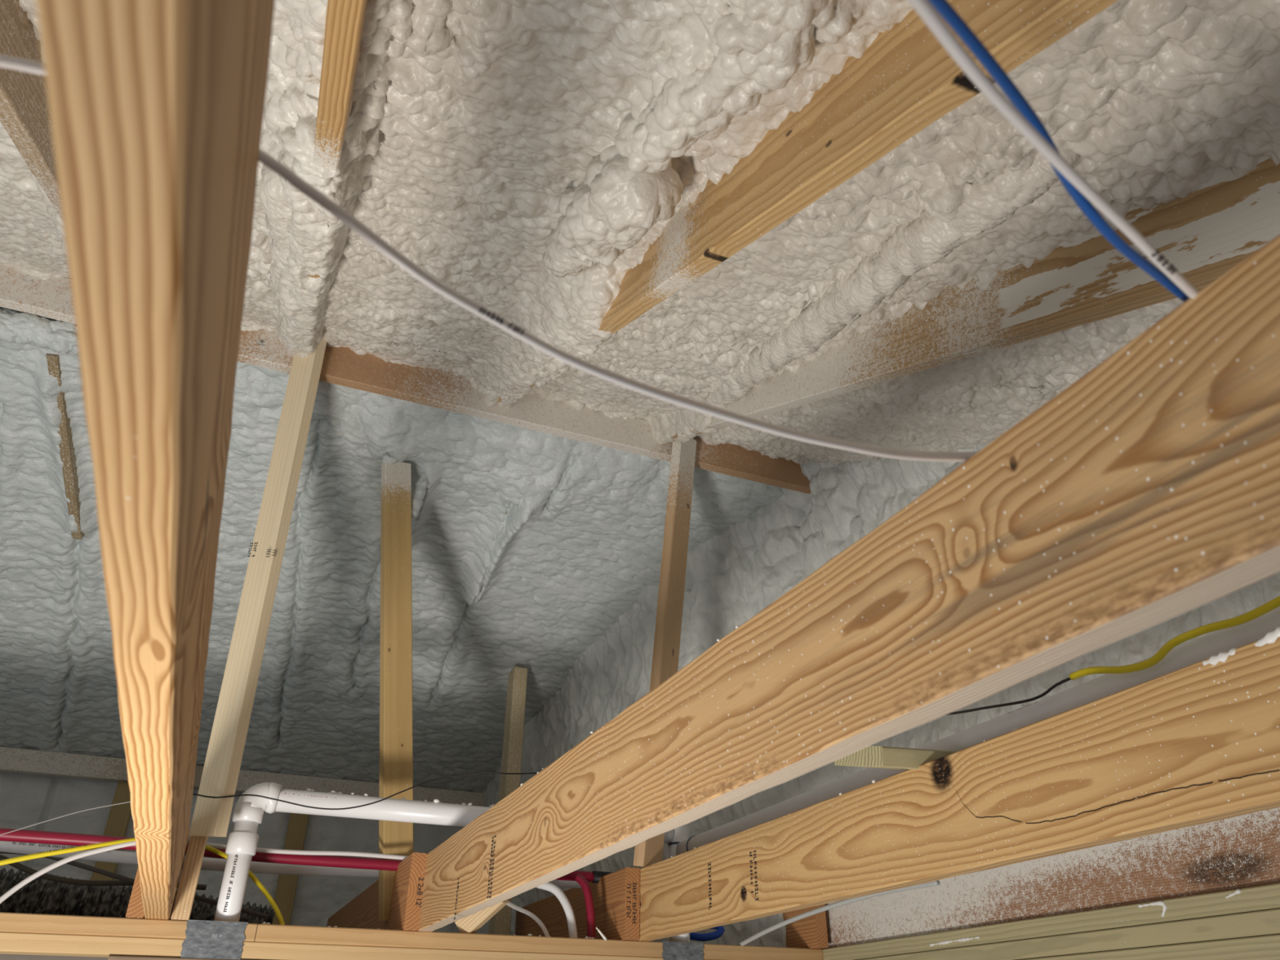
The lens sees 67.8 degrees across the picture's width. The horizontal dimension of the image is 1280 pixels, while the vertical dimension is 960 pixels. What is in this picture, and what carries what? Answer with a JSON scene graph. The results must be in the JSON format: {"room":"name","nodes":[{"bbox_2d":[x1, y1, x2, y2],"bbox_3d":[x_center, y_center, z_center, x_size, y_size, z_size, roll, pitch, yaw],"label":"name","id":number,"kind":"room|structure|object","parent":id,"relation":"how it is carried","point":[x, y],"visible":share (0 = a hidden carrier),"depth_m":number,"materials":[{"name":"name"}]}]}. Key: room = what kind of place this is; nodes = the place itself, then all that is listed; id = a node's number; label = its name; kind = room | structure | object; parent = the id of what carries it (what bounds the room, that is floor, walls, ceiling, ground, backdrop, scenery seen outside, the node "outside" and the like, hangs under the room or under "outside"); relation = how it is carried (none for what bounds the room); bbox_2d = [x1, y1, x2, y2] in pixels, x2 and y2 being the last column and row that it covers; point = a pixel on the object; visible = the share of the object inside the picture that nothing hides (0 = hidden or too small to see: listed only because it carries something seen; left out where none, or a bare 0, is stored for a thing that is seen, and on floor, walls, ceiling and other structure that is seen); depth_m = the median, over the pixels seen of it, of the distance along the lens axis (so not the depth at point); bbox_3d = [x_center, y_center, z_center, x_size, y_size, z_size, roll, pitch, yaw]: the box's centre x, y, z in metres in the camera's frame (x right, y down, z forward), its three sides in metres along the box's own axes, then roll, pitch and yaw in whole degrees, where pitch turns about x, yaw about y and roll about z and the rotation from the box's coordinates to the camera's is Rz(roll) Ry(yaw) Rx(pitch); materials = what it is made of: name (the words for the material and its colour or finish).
{"room":"attic","nodes":[
{"label":"attic","id":0,"kind":"room"},
{"bbox_2d":[0,954,107,959],"bbox_3d":[-1.039,1.425,2.126,3.300,0.714,0.013,13,-33,-20],"label":"wall","id":1,"kind":"structure","parent":0,"point":[2,957],"depth_m":2.16,"materials":[{"name":"brown wood"}]},
{"bbox_2d":[0,931,185,957],"bbox_3d":[-1.148,0.951,1.981,0.374,0.038,0.568,13,-33,-20],"label":"plate","id":2,"kind":"object","parent":1,"relation":"attached to","point":[51,944],"depth_m":2.13,"materials":[{"name":"brown wood"}]},
{"bbox_2d":[0,912,257,941],"bbox_3d":[-1.734,0.922,2.012,1.741,0.038,0.089,13,-33,-20],"label":"plate","id":3,"kind":"object","parent":2,"relation":"on","point":[9,922],"visible":0.67,"depth_m":2.15,"materials":[{"name":"brown wood"}]},
{"bbox_2d":[125,867,144,918],"bbox_3d":[-1.220,0.997,2.352,0.038,0.184,0.285,13,-33,-20],"label":"joist","id":4,"kind":"object","parent":3,"relation":"on","point":[135,909],"visible":0.11,"depth_m":2.21,"materials":[{"name":"brown wood"}]},
{"bbox_2d":[0,854,206,890],"bbox_3d":[-1.423,1.019,2.481,0.557,0.072,0.014,13,-33,-20],"label":"power cable","id":5,"kind":"object","parent":4,"relation":"hanging from","point":[18,865],"visible":0.59,"depth_m":2.45,"materials":[{"name":"plastic"}]},
{"bbox_2d":[0,851,269,919],"bbox_3d":[-1.335,1.054,2.479,0.726,0.136,0.012,13,-33,-20],"label":"power cable","id":6,"kind":"object","parent":4,"relation":"attached to","point":[73,863],"visible":0.55,"depth_m":2.48,"materials":[{"name":"plastic"}]},
{"bbox_2d":[170,835,208,920],"bbox_3d":[-1.089,0.938,2.316,0.040,0.250,0.070,13,-33,-20],"label":"block","id":7,"kind":"object","parent":3,"relation":"on","point":[190,873],"visible":0.68,"depth_m":2.27,"materials":[{"name":"brown wood"}]},
{"bbox_2d":[180,920,248,959],"bbox_3d":[-0.996,1.079,2.227,0.136,0.086,0.002,13,-33,-20],"label":"plate","id":8,"kind":"object","parent":3,"relation":"attached to","point":[219,940],"visible":1,"depth_m":2.23,"materials":[{"name":"grey metal"}]},
{"bbox_2d":[213,782,282,921],"bbox_3d":[-0.981,0.952,2.368,0.104,0.395,0.073,13,-33,-20],"label":"pvc pipe elbow","id":9,"kind":"object","parent":3,"relation":"on","point":[242,842],"visible":0.97,"depth_m":2.36,"materials":[{"name":"white plastic"}]},
{"bbox_2d":[222,855,238,912],"bbox_3d":[-0.993,0.978,2.310,0.007,0.129,0.001,13,-33,-20],"label":"print","id":10,"kind":"object","parent":9,"relation":"attached to","point":[230,883],"depth_m":2.31,"materials":[{"name":"black"}]},
{"bbox_2d":[275,788,673,843],"bbox_3d":[-0.427,0.940,2.650,1.120,0.059,0.057,13,-33,-20],"label":"drain pipe","id":11,"kind":"object","parent":9,"relation":"attached to","point":[388,809],"visible":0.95,"depth_m":2.53,"materials":[{"name":"white plastic"}]},
{"bbox_2d":[306,788,493,807],"bbox_3d":[-0.635,0.868,2.588,0.524,0.013,0.037,13,-33,-20],"label":"crumbs","id":12,"kind":"object","parent":11,"relation":"on","point":[436,801],"visible":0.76,"depth_m":2.59,"materials":[{"name":"white plastic"}]},
{"bbox_2d":[36,0,275,919],"bbox_3d":[-0.504,0.205,1.015,0.054,0.185,3.295,13,-33,-20],"label":"joist","id":13,"kind":"object","parent":2,"relation":"on","point":[157,107],"visible":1,"depth_m":0.42,"materials":[{"name":"brown wood"}]},
{"bbox_2d":[0,840,135,903],"bbox_3d":[-1.248,0.879,2.100,0.334,0.213,0.024,27,-40,-37],"label":"power cable","id":14,"kind":"object","parent":13,"relation":"attached to","point":[49,868],"visible":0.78,"depth_m":2.10,"materials":[{"name":"white plastic"}]},
{"bbox_2d":[0,837,135,866],"bbox_3d":[-1.277,0.835,2.129,0.377,0.120,0.035,20,-36,-30],"label":"power cable","id":15,"kind":"object","parent":13,"relation":"attached to","point":[85,847],"visible":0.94,"depth_m":2.11,"materials":[{"name":"yellow plastic"}]},
{"bbox_2d":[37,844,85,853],"bbox_3d":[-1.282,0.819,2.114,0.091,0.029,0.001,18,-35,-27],"label":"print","id":16,"kind":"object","parent":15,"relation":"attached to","point":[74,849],"depth_m":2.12,"materials":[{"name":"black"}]},
{"bbox_2d":[0,801,130,835],"bbox_3d":[-1.321,0.774,2.171,0.304,0.115,0.002,13,-33,-20],"label":"wire","id":17,"kind":"object","parent":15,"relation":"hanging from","point":[126,802],"visible":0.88,"depth_m":2.18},
{"bbox_2d":[188,337,326,836],"bbox_3d":[-1.017,0.205,2.584,0.094,1.430,0.256,9,-32,-14],"label":"strut","id":18,"kind":"object","parent":13,"relation":"on","point":[221,769],"visible":0.98,"depth_m":2.51,"materials":[{"name":"brown wood"}]},
{"bbox_2d":[192,771,537,809],"bbox_3d":[-0.677,0.790,2.452,0.886,0.135,0.108,11,-32,-17],"label":"wire","id":19,"kind":"object","parent":18,"relation":"hanging from","point":[197,794],"visible":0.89,"depth_m":2.45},
{"bbox_2d":[107,955,241,959],"bbox_3d":[-0.928,1.187,2.249,0.610,0.090,0.090,13,-33,-20],"label":"header board","id":20,"kind":"object","parent":1,"relation":"attached to","point":[110,957],"visible":1,"depth_m":2.16,"materials":[{"name":"brown wood"}]},
{"bbox_2d":[240,941,662,959],"bbox_3d":[-0.445,1.087,2.205,0.916,0.038,0.498,13,-33,-20],"label":"plate","id":21,"kind":"object","parent":1,"relation":"attached to","point":[251,950],"depth_m":2.35,"materials":[{"name":"brown wood"}]},
{"bbox_2d":[253,924,823,959],"bbox_3d":[-0.200,1.262,2.573,1.592,0.038,0.089,13,-33,-20],"label":"plate","id":22,"kind":"object","parent":21,"relation":"on","point":[264,932],"visible":0.8,"depth_m":2.47,"materials":[{"name":"brown wood"}]},
{"bbox_2d":[204,844,284,924],"bbox_3d":[-0.997,1.033,2.409,0.245,0.203,0.027,1,-31,-1],"label":"power cable","id":23,"kind":"object","parent":22,"relation":"on","point":[255,879],"visible":0.73,"depth_m":2.41,"materials":[{"name":"yellow plastic"}]},
{"bbox_2d":[326,852,426,930],"bbox_3d":[-0.900,1.440,3.095,0.038,0.184,1.646,13,-33,-20],"label":"joist","id":24,"kind":"object","parent":22,"relation":"on","point":[362,911],"visible":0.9,"depth_m":2.56,"materials":[{"name":"brown wood"}]},
{"bbox_2d":[0,840,582,888],"bbox_3d":[-0.919,1.064,2.616,1.633,0.046,0.031,13,-33,-20],"label":"pipe","id":25,"kind":"object","parent":24,"relation":"attached to","point":[26,848],"visible":0.5,"depth_m":2.53,"materials":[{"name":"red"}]},
{"bbox_2d":[12,841,110,852],"bbox_3d":[-1.460,0.928,2.409,0.222,0.010,0.001,13,-33,-20],"label":"print","id":26,"kind":"object","parent":25,"relation":"attached to","point":[17,846],"depth_m":2.39,"materials":[{"name":"black"}]},
{"bbox_2d":[0,827,613,883],"bbox_3d":[-0.848,1.029,2.584,1.714,0.039,0.034,13,-33,-20],"label":"pipe","id":27,"kind":"object","parent":24,"relation":"attached to","point":[21,835],"visible":0.45,"depth_m":2.52,"materials":[{"name":"red plastic"}]},
{"bbox_2d":[206,842,408,860],"bbox_3d":[-0.844,1.005,2.562,0.604,0.018,0.012,13,-33,-20],"label":"power cable","id":28,"kind":"object","parent":27,"relation":"on","point":[213,845],"visible":0.76,"depth_m":2.55,"materials":[{"name":"white plastic"}]},
{"bbox_2d":[378,462,413,920],"bbox_3d":[-0.737,0.581,2.879,0.069,1.357,0.357,-16,-34,25],"label":"strut","id":29,"kind":"object","parent":24,"relation":"attached to","point":[396,722],"visible":0.87,"depth_m":2.88,"materials":[{"name":"brown wood"}]},
{"bbox_2d":[262,921,594,938],"bbox_3d":[-0.516,1.170,2.462,0.882,0.012,0.064,13,-33,-20],"label":"crumbs","id":30,"kind":"object","parent":22,"relation":"on","point":[264,922],"visible":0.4,"depth_m":2.52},
{"bbox_2d":[454,899,508,933],"bbox_3d":[-0.417,1.124,2.489,0.148,0.132,0.046,-12,-33,20],"label":"wood offcut","id":31,"kind":"object","parent":22,"relation":"on","point":[472,923],"visible":0.45,"depth_m":2.47,"materials":[{"name":"beige wood"}]},
{"bbox_2d":[506,901,549,937],"bbox_3d":[-0.315,1.207,2.612,0.152,0.116,0.013,3,-31,-4],"label":"power cable","id":32,"kind":"object","parent":22,"relation":"on","point":[512,905],"visible":0.66,"depth_m":2.62,"materials":[{"name":"white plastic"}]},
{"bbox_2d":[536,882,577,937],"bbox_3d":[-0.233,1.212,2.671,0.139,0.175,0.029,-13,-33,21],"label":"pipe","id":33,"kind":"object","parent":22,"relation":"on","point":[559,894],"visible":0.76,"depth_m":2.66,"materials":[{"name":"white plastic"}]},
{"bbox_2d":[515,866,639,940],"bbox_3d":[-0.228,1.419,3.056,0.044,0.184,1.056,13,-33,-20],"label":"joist","id":34,"kind":"object","parent":22,"relation":"on","point":[616,895],"visible":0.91,"depth_m":2.78,"materials":[{"name":"brown wood"}]},
{"bbox_2d":[574,873,595,938],"bbox_3d":[-0.156,1.212,2.696,0.024,0.188,0.090,23,-37,-33],"label":"pipe","id":35,"kind":"object","parent":22,"relation":"on","point":[586,888],"visible":0.9,"depth_m":2.67,"materials":[{"name":"red plastic"}]},
{"bbox_2d":[595,927,607,940],"bbox_3d":[-0.105,1.228,2.576,0.034,0.033,0.008,13,-33,-20],"label":"cable","id":36,"kind":"object","parent":22,"relation":"on","point":[603,936],"visible":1,"depth_m":2.57,"materials":[{"name":"white plastic"}]},
{"bbox_2d":[782,904,828,948],"bbox_3d":[0.479,1.347,2.929,0.036,0.184,0.280,13,-33,-20],"label":"joist","id":37,"kind":"object","parent":22,"relation":"on","point":[811,931],"visible":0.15,"depth_m":2.83,"materials":[{"name":"brown wood"}]},
{"bbox_2d":[735,880,939,946],"bbox_3d":[0.460,1.124,2.433,0.035,0.086,0.941,14,-33,-21],"label":"power cable","id":38,"kind":"object","parent":22,"relation":"on","point":[841,903],"visible":0.75,"depth_m":2.42,"materials":[{"name":"white plastic"}]},
{"bbox_2d":[668,823,689,942],"bbox_3d":[0.114,1.197,2.767,0.061,0.470,0.061,13,-33,-20],"label":"vent riser","id":39,"kind":"object","parent":21,"relation":"on","point":[680,833],"visible":0.3,"depth_m":2.81,"materials":[{"name":"white plastic"}]},
{"bbox_2d":[662,941,704,959],"bbox_3d":[0.120,1.327,2.635,0.131,0.086,0.002,13,-33,-20],"label":"plate","id":40,"kind":"object","parent":21,"relation":"attached to","point":[672,950],"visible":1,"depth_m":2.64,"materials":[{"name":"grey metal"}]},
{"bbox_2d":[417,234,1279,931],"bbox_3d":[0.071,0.346,1.218,0.040,0.215,3.295,13,-33,-20],"label":"joist","id":41,"kind":"object","parent":21,"relation":"on","point":[1144,494],"visible":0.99,"depth_m":0.77,"materials":[{"name":"brown wood"}]},
{"bbox_2d":[0,53,978,462],"bbox_3d":[-0.015,-0.104,0.662,0.831,0.084,0.026,18,-35,-27],"label":"power cable","id":42,"kind":"object","parent":41,"relation":"hanging from","point":[6,61],"visible":0.81,"depth_m":0.62,"materials":[{"name":"white plastic"}]},
{"bbox_2d":[478,306,524,334],"bbox_3d":[-0.087,-0.101,0.603,0.032,0.007,0.003,19,-36,-29],"label":"print","id":43,"kind":"object","parent":42,"relation":"attached to","point":[483,313],"depth_m":0.60,"materials":[{"name":"black paint"}]},
{"bbox_2d":[471,625,738,821],"bbox_3d":[-0.119,0.475,1.647,0.036,0.008,1.745,13,-33,-20],"label":"crumbs","id":44,"kind":"object","parent":41,"relation":"on","point":[736,626],"visible":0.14,"depth_m":1.18,"materials":[{"name":"white plastic"}]},
{"bbox_2d":[906,0,1199,298],"bbox_3d":[0.238,-0.178,0.537,0.382,0.036,0.019,25,-39,-35],"label":"power cable","id":45,"kind":"object","parent":41,"relation":"attached to","point":[924,9],"visible":0.98,"depth_m":0.53,"materials":[{"name":"white plastic"}]},
{"bbox_2d":[1151,249,1177,275],"bbox_3d":[0.331,-0.137,0.600,0.027,0.002,0.005,23,-37,-33],"label":"print","id":46,"kind":"object","parent":45,"relation":"on","point":[1157,259],"depth_m":0.60,"materials":[{"name":"black paint"}]},
{"bbox_2d":[928,0,1189,302],"bbox_3d":[0.246,-0.196,0.566,0.372,0.043,0.019,26,-39,-36],"label":"power cable","id":47,"kind":"object","parent":41,"relation":"attached to","point":[944,8],"visible":0.84,"depth_m":0.56,"materials":[{"name":"blue plastic"}]},
{"bbox_2d":[637,636,1279,941],"bbox_3d":[0.538,0.562,1.607,0.040,0.185,2.845,13,-33,-20],"label":"joist","id":48,"kind":"object","parent":21,"relation":"on","point":[1196,744],"visible":0.99,"depth_m":1.47,"materials":[{"name":"brown wood"}]},
{"bbox_2d":[633,438,696,866],"bbox_3d":[0.088,0.480,2.995,0.094,1.369,0.263,22,-37,-32],"label":"strut","id":49,"kind":"object","parent":48,"relation":"on","point":[665,657],"visible":0.65,"depth_m":3.04,"materials":[{"name":"brown wood"}]},
{"bbox_2d":[834,746,956,769],"bbox_3d":[0.484,0.510,1.739,0.240,0.054,0.090,7,-31,-11],"label":"treated offcut","id":50,"kind":"object","parent":48,"relation":"on","point":[874,757],"visible":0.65,"depth_m":1.70,"materials":[{"name":"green wood"}]},
{"bbox_2d":[675,606,1279,855],"bbox_3d":[0.674,0.441,1.692,0.065,0.065,2.760,13,-33,-20],"label":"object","id":51,"kind":"object","parent":50,"relation":"on","point":[1199,649],"visible":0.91,"depth_m":1.63,"materials":[{"name":"plastic"}]},
{"bbox_2d":[946,677,1071,715],"bbox_3d":[0.604,0.411,1.787,0.005,0.105,0.534,13,-33,-20],"label":"wire","id":52,"kind":"object","parent":51,"relation":"on","point":[1065,680],"visible":0.59,"depth_m":1.66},
{"bbox_2d":[1069,595,1279,679],"bbox_3d":[0.780,0.245,1.401,0.012,0.036,0.376,13,-33,-20],"label":"power cable","id":53,"kind":"object","parent":51,"relation":"on","point":[1274,603],"visible":1,"depth_m":1.38,"materials":[{"name":"yellow plastic"}]},
{"bbox_2d":[653,657,1209,863],"bbox_3d":[0.391,0.655,1.946,0.034,0.010,1.806,13,-33,-20],"label":"crumbs","id":54,"kind":"object","parent":48,"relation":"on","point":[873,780],"visible":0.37,"depth_m":1.81,"materials":[{"name":"white"}]},
{"bbox_2d":[1202,626,1279,665],"bbox_3d":[0.751,0.213,1.193,0.017,0.022,0.131,13,-33,-20],"label":"smear","id":55,"kind":"object","parent":48,"relation":"attached to","point":[1270,637],"visible":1,"depth_m":1.19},
{"bbox_2d":[0,772,463,933],"bbox_3d":[-2.077,1.494,3.727,3.296,0.824,0.040,13,-33,-20],"label":"wall","id":56,"kind":"structure","parent":0,"point":[26,800],"depth_m":3.87,"materials":[{"name":"concrete"}]},
{"bbox_2d":[0,746,485,806],"bbox_3d":[-2.094,1.167,3.829,3.100,0.085,0.050,13,-33,-20],"label":"board","id":57,"kind":"object","parent":56,"relation":"attached to","point":[12,760],"visible":0.49,"depth_m":3.89,"materials":[{"name":"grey wood"}]},
{"bbox_2d":[0,306,783,792],"bbox_3d":[-1.435,0.423,3.440,3.648,0.883,1.968,13,-33,-20],"label":"wall","id":58,"kind":"structure","parent":0,"point":[571,553],"depth_m":3.48,"materials":[{"name":"grey plastic"}]},
{"bbox_2d":[45,353,84,539],"bbox_3d":[-1.784,-0.123,3.007,0.041,0.410,0.690,7,-31,-12],"label":"stud","id":59,"kind":"object","parent":58,"relation":"on","point":[68,456],"visible":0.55,"depth_m":2.96,"materials":[{"name":"brown wood"}]},
{"bbox_2d":[382,447,422,464],"bbox_3d":[-0.778,-0.087,3.128,0.129,0.107,0.049,13,-33,-20],"label":"lump","id":60,"kind":"object","parent":58,"relation":"on","point":[392,457],"visible":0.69,"depth_m":3.10,"materials":[{"name":"white plastic"}]},
{"bbox_2d":[0,265,811,493],"bbox_3d":[-0.961,-0.362,2.921,3.450,0.126,0.039,13,-33,-20],"label":"board","id":61,"kind":"object","parent":58,"relation":"attached to","point":[51,298],"visible":0.61,"depth_m":3.03,"materials":[{"name":"brown wood"}]},
{"bbox_2d":[0,0,62,220],"bbox_3d":[-0.890,-0.679,1.280,0.040,1.474,2.968,13,-33,-20],"label":"rafter","id":62,"kind":"object","parent":61,"relation":"attached to","point":[24,111],"visible":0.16,"depth_m":1.51,"materials":[{"name":"brown wood"}]},
{"bbox_2d":[0,306,79,356],"bbox_3d":[-1.694,-0.417,2.659,0.307,0.098,0.100,13,-33,-20],"label":"lump","id":63,"kind":"object","parent":61,"relation":"attached to","point":[21,328],"visible":0.76,"depth_m":2.63,"materials":[{"name":"white plastic"}]},
{"bbox_2d":[299,0,368,311],"bbox_3d":[-0.454,-0.582,1.440,0.040,1.474,2.968,13,-33,-20],"label":"rafter","id":64,"kind":"object","parent":61,"relation":"attached to","point":[344,19],"visible":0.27,"depth_m":1.20,"materials":[{"name":"brown wood"}]},
{"bbox_2d":[563,400,585,409],"bbox_3d":[-0.363,-0.318,3.161,0.387,0.103,0.057,13,-33,-20],"label":"bead","id":65,"kind":"object","parent":61,"relation":"on","point":[576,404],"visible":0.15,"depth_m":3.19},
{"bbox_2d":[727,442,766,453],"bbox_3d":[0.326,-0.171,3.385,0.347,0.106,0.088,13,-33,-20],"label":"lump","id":66,"kind":"object","parent":61,"relation":"attached to","point":[744,446],"visible":0.02,"depth_m":3.40,"materials":[{"name":"white plastic"}]},
{"bbox_2d":[497,0,1117,402],"bbox_3d":[0.117,-0.455,1.649,0.040,1.474,2.968,13,-33,-20],"label":"rafter","id":67,"kind":"object","parent":61,"relation":"attached to","point":[905,81],"visible":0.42,"depth_m":1.22,"materials":[{"name":"brown wood"}]},
{"bbox_2d":[666,155,1279,443],"bbox_3d":[0.650,-0.337,1.844,0.040,1.474,2.968,13,-33,-20],"label":"rafter","id":68,"kind":"object","parent":61,"relation":"attached to","point":[1205,233],"visible":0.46,"depth_m":1.63,"materials":[{"name":"brown wood"}]},
{"bbox_2d":[690,147,1079,416],"bbox_3d":[0.383,-0.357,2.179,0.128,0.681,1.631,8,-32,-13],"label":"bead","id":69,"kind":"object","parent":68,"relation":"attached to","point":[920,243],"visible":0.77,"depth_m":1.73},
{"bbox_2d":[975,271,997,290],"bbox_3d":[0.674,-0.406,1.768,0.040,0.060,0.129,13,-33,-20],"label":"lump","id":70,"kind":"object","parent":68,"relation":"attached to","point":[983,286],"visible":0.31,"depth_m":1.79,"materials":[{"name":"white plastic"}]},
{"bbox_2d":[411,471,428,518],"bbox_3d":[-0.725,0.018,3.168,0.075,0.254,0.047,13,-33,-20],"label":"lump","id":71,"kind":"object","parent":58,"relation":"hanging from","point":[419,493],"visible":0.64,"depth_m":3.13,"materials":[{"name":"white plastic"}]},
{"bbox_2d":[0,0,1279,466],"bbox_3d":[-0.211,-0.528,1.575,3.460,1.248,2.885,13,-33,-20],"label":"ceiling","id":72,"kind":"structure","parent":0,"point":[469,123],"depth_m":1.63,"materials":[{"name":"beige plastic"}]},
{"bbox_2d":[542,226,624,277],"bbox_3d":[-0.114,-0.463,1.864,0.114,0.169,0.240,21,-36,-31],"label":"lump","id":73,"kind":"object","parent":72,"relation":"attached to","point":[562,261],"visible":0.41,"depth_m":1.86,"materials":[{"name":"white plastic"}]},
{"bbox_2d":[557,145,683,257],"bbox_3d":[-0.043,-0.478,1.648,0.167,0.219,0.302,13,-33,-20],"label":"lump","id":74,"kind":"object","parent":72,"relation":"attached to","point":[615,205],"visible":0.84,"depth_m":1.55,"materials":[{"name":"white plastic"}]},
{"bbox_2d":[613,68,724,173],"bbox_3d":[0.051,-0.513,1.344,0.103,0.171,0.256,13,-33,-20],"label":"lump","id":75,"kind":"object","parent":72,"relation":"attached to","point":[681,113],"visible":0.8,"depth_m":1.31,"materials":[{"name":"white plastic"}]},
{"bbox_2d":[695,13,815,127],"bbox_3d":[0.138,-0.535,1.198,0.123,0.166,0.238,13,-33,-20],"label":"lump","id":76,"kind":"object","parent":72,"relation":"on","point":[740,78],"visible":0.58,"depth_m":1.16,"materials":[{"name":"white plastic"}]},
{"bbox_2d":[706,0,828,54],"bbox_3d":[0.147,-0.552,1.102,0.101,0.118,0.152,20,-36,-30],"label":"lump","id":77,"kind":"object","parent":72,"relation":"attached to","point":[729,32],"visible":0.96,"depth_m":1.09,"materials":[{"name":"white plastic"}]},
{"bbox_2d":[474,443,1279,949],"bbox_3d":[0.480,0.350,2.717,0.977,1.818,4.850,13,-33,-20],"label":"wall","id":78,"kind":"structure","parent":0,"point":[732,576],"depth_m":3.46,"materials":[{"name":"plastic"}]},
{"bbox_2d":[1022,934,1279,959],"bbox_3d":[1.115,0.827,1.676,0.089,0.038,2.750,13,-33,-20],"label":"plate","id":79,"kind":"object","parent":78,"relation":"attached to","point":[1265,947],"visible":1,"depth_m":1.75,"materials":[{"name":"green wood"}]},
{"bbox_2d":[859,908,1279,959],"bbox_3d":[1.119,0.794,1.697,0.089,0.038,2.750,13,-33,-20],"label":"plate","id":80,"kind":"object","parent":79,"relation":"on","point":[1264,922],"visible":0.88,"depth_m":1.91,"materials":[{"name":"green wood"}]},
{"bbox_2d":[822,883,1279,959],"bbox_3d":[1.121,0.762,1.721,0.089,0.038,2.755,13,-33,-20],"label":"plate","id":81,"kind":"object","parent":80,"relation":"on","point":[1267,897],"visible":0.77,"depth_m":2.01,"materials":[{"name":"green wood"}]},
{"bbox_2d":[929,935,978,946],"bbox_3d":[0.770,1.129,2.330,0.010,0.012,0.181,13,-33,-20],"label":"smear","id":82,"kind":"object","parent":81,"relation":"on","point":[963,939],"visible":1,"depth_m":2.33,"materials":[{"name":"white plastic"}]},
{"bbox_2d":[820,807,1279,949],"bbox_3d":[1.108,0.676,1.794,0.038,0.184,2.800,13,-33,-20],"label":"joist","id":83,"kind":"object","parent":81,"relation":"on","point":[1241,851],"visible":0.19,"depth_m":2.04,"materials":[{"name":"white wood"}]},
{"bbox_2d":[1137,901,1167,916],"bbox_3d":[1.004,0.841,1.861,0.009,0.029,0.065,13,-33,-20],"label":"smear","id":84,"kind":"object","parent":81,"relation":"attached to","point":[1162,904],"visible":1,"depth_m":1.85,"materials":[{"name":"white plastic"}]},
{"bbox_2d":[1225,888,1241,898],"bbox_3d":[1.074,0.749,1.723,0.008,0.013,0.033,13,-33,-20],"label":"smear","id":85,"kind":"object","parent":81,"relation":"attached to","point":[1237,891],"visible":1,"depth_m":1.72,"materials":[{"name":"white plastic"}]},
{"bbox_3d":[-1.514,1.515,2.997,3.850,0.017,1.848,13,-33,-20],"label":"floor","id":86,"kind":"structure","parent":0,"visible":0},
{"bbox_2d":[90,782,131,879],"bbox_3d":[-2.068,1.504,3.681,0.075,0.680,0.038,13,-33,-20],"label":"stud","id":87,"kind":"object","parent":86,"relation":"on","point":[119,815],"visible":0.32,"depth_m":3.76,"materials":[{"name":"brown wood"}]},
{"bbox_2d":[0,867,275,924],"bbox_3d":[-1.466,1.162,2.564,0.912,0.189,0.132,13,-33,-20],"label":"insulation","id":88,"kind":"object","parent":86,"relation":"on","point":[40,895],"visible":0.29,"depth_m":2.52},
{"bbox_2d":[271,813,309,924],"bbox_3d":[-1.446,1.642,3.909,0.075,0.680,0.038,13,-33,-20],"label":"stud","id":89,"kind":"object","parent":86,"relation":"on","point":[286,889],"visible":0.46,"depth_m":3.90,"materials":[{"name":"brown wood"}]},
{"bbox_2d":[488,666,527,934],"bbox_3d":[-0.499,1.234,3.606,0.055,1.059,0.090,13,-33,-20],"label":"stud","id":90,"kind":"object","parent":86,"relation":"on","point":[500,923],"visible":0.56,"depth_m":3.69,"materials":[{"name":"brown wood"}]},
{"bbox_2d":[689,925,724,941],"bbox_3d":[0.192,1.338,2.823,0.119,0.058,0.050,13,-33,-20],"label":"pipe","id":91,"kind":"object","parent":86,"relation":"on","point":[713,935],"visible":0.66,"depth_m":2.80,"materials":[{"name":"blue plastic"}]}
]}

